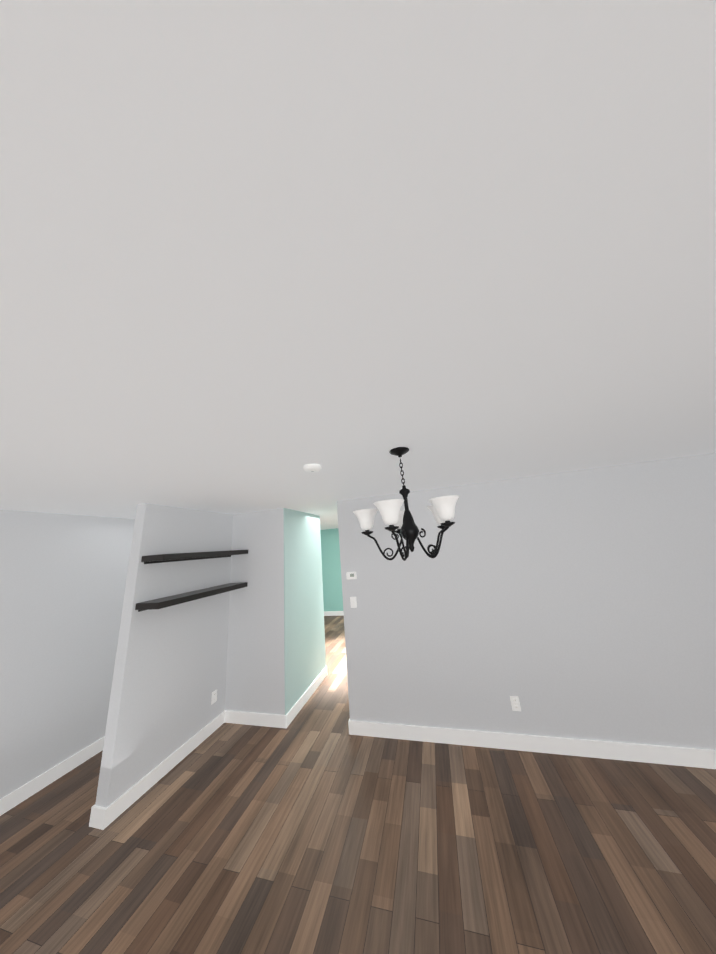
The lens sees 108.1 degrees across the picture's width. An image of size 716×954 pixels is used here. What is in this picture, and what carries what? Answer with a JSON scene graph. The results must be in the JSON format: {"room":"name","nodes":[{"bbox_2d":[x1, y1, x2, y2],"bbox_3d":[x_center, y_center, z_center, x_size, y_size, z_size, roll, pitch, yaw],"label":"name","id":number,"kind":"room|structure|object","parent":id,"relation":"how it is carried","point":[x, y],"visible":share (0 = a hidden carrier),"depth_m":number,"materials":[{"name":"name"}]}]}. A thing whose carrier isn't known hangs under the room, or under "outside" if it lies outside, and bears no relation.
{"room":"empty dining room","nodes":[
{"label":"empty dining room","id":0,"kind":"room"},
{"bbox_2d":[0,510,134,798],"bbox_3d":[-2.817,1.780,3.283,0.120,2.440,3.910,-8,-15,14],"label":"wall","id":1,"kind":"structure","parent":0,"point":[63,578],"depth_m":2.54,"materials":[{"name":"grey paint"}]},
{"bbox_2d":[0,736,104,815],"bbox_3d":[-2.903,2.679,2.098,0.014,0.115,2.050,-8,-15,14],"label":"baseboard","id":2,"kind":"structure","parent":1,"relation":"attached to","point":[11,800],"depth_m":2.37,"materials":[{"name":"white wood"}]},
{"bbox_2d":[95,503,232,807],"bbox_3d":[-1.888,1.580,2.820,0.120,2.440,1.200,-8,-15,14],"label":"wall","id":3,"kind":"structure","parent":0,"point":[169,673],"depth_m":2.56,"materials":[{"name":"grey paint"}]},
{"bbox_2d":[89,805,99,826],"bbox_3d":[-1.861,2.708,2.532,0.014,0.115,1.214,-8,-15,14],"label":"baseboard","id":4,"kind":"structure","parent":3,"relation":"attached to","point":[92,823],"depth_m":1.96,"materials":[{"name":"white wood"}]},
{"bbox_2d":[96,711,223,829],"bbox_3d":[-1.742,2.690,2.503,0.034,0.115,1.214,-8,-15,14],"label":"baseboard","id":5,"kind":"structure","parent":3,"relation":"attached to","point":[102,818],"depth_m":2.26,"materials":[{"name":"white wood"}]},
{"bbox_2d":[211,690,216,704],"bbox_3d":[-1.645,2.518,2.973,0.009,0.115,0.072,-8,-15,14],"label":"outlet","id":6,"kind":"object","parent":3,"relation":"attached to","point":[214,696],"visible":1,"depth_m":2.97,"materials":[{"name":"white plastic"}]},
{"bbox_2d":[225,508,284,714],"bbox_3d":[-1.191,1.794,3.847,0.918,2.440,1.190,-8,-15,14],"label":"wall block","id":7,"kind":"object","parent":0,"point":[255,676],"visible":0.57,"depth_m":3.24,"materials":[{"name":"grey paint"}]},
{"bbox_2d":[224,710,283,727],"bbox_3d":[-1.182,2.767,2.968,0.750,0.115,0.014,-8,-15,14],"label":"baseboard","id":8,"kind":"structure","parent":7,"relation":"attached to","point":[236,717],"depth_m":2.96,"materials":[{"name":"white wood"}]},
{"bbox_2d":[283,508,325,714],"bbox_3d":[-0.743,1.728,3.738,0.012,2.440,1.190,-8,-15,14],"label":"wall","id":9,"kind":"structure","parent":0,"point":[304,649],"depth_m":3.60,"materials":[{"name":"teal paint"}]},
{"bbox_2d":[284,666,326,727],"bbox_3d":[-0.640,2.844,3.431,0.014,0.115,1.204,-8,-15,14],"label":"baseboard","id":10,"kind":"structure","parent":9,"relation":"attached to","point":[288,718],"depth_m":3.26,"materials":[{"name":"white wood"}]},
{"bbox_2d":[320,528,342,610],"bbox_3d":[1.790,2.441,7.222,8.700,2.440,0.200,-8,-15,14],"label":"wall","id":11,"kind":"structure","parent":0,"point":[331,578],"depth_m":7.74,"materials":[{"name":"teal paint"}]},
{"bbox_2d":[324,611,343,614],"bbox_3d":[1.855,3.537,6.825,8.700,0.115,0.014,-8,-15,14],"label":"baseboard","id":12,"kind":"structure","parent":11,"relation":"attached to","point":[325,612],"depth_m":7.44,"materials":[{"name":"white wood"}]},
{"bbox_2d":[0,616,715,953],"bbox_3d":[-0.032,2.012,0.026,9.100,0.120,14.850,-8,-15,14],"label":"floor","id":13,"kind":"structure","parent":0,"point":[314,827],"depth_m":1.64,"materials":[{"name":"brown wood"}]},
{"bbox_2d":[0,0,715,529],"bbox_3d":[-0.243,-0.531,0.701,9.100,0.280,14.850,-8,-15,14],"label":"ceiling","id":14,"kind":"structure","parent":0,"point":[256,254],"depth_m":0.51,"materials":[{"name":"white paint"}]},
{"bbox_2d":[303,464,321,472],"bbox_3d":[-0.321,-0.057,1.839,0.128,0.039,0.128,-8,-15,14],"label":"smoke detector","id":15,"kind":"object","parent":14,"relation":"attached to","point":[311,468],"visible":1,"depth_m":1.80,"materials":[{"name":"white plastic"}]},
{"bbox_2d":[353,447,459,560],"bbox_3d":[0.271,0.153,1.587,0.628,0.668,0.649,-8,-15,14],"label":"chandelier","id":16,"kind":"object","parent":14,"relation":"hanging from","point":[402,522],"visible":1,"depth_m":1.49,"materials":[{"name":"black metal"}]},
{"bbox_2d":[337,453,715,749],"bbox_3d":[2.301,1.136,2.463,5.110,2.440,0.130,-8,-15,14],"label":"wall","id":17,"kind":"structure","parent":0,"point":[579,604],"depth_m":2.51,"materials":[{"name":"grey paint"}]},
{"bbox_2d":[346,572,356,578],"bbox_3d":[-0.077,1.155,3.042,0.120,0.080,0.025,-8,-15,14],"label":"thermostat","id":18,"kind":"object","parent":17,"relation":"attached to","point":[351,575],"visible":1,"depth_m":3.03,"materials":[{"name":"white plastic"}]},
{"bbox_2d":[350,597,356,607],"bbox_3d":[-0.053,1.436,2.971,0.072,0.115,0.018,-8,-15,14],"label":"light switch","id":19,"kind":"object","parent":17,"relation":"attached to","point":[353,601],"visible":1,"depth_m":2.97,"materials":[{"name":"white plastic"}]},
{"bbox_2d":[510,696,520,710],"bbox_3d":[1.453,2.092,2.395,0.072,0.115,0.009,-8,-15,14],"label":"outlet","id":20,"kind":"object","parent":17,"relation":"attached to","point":[515,703],"visible":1,"depth_m":2.39,"materials":[{"name":"white plastic"}]},
{"bbox_2d":[348,718,715,768],"bbox_3d":[2.354,2.243,2.104,5.094,0.115,0.014,-8,-15,14],"label":"baseboard","id":21,"kind":"structure","parent":17,"relation":"attached to","point":[667,755],"depth_m":2.27,"materials":[{"name":"white wood"}]}
]}

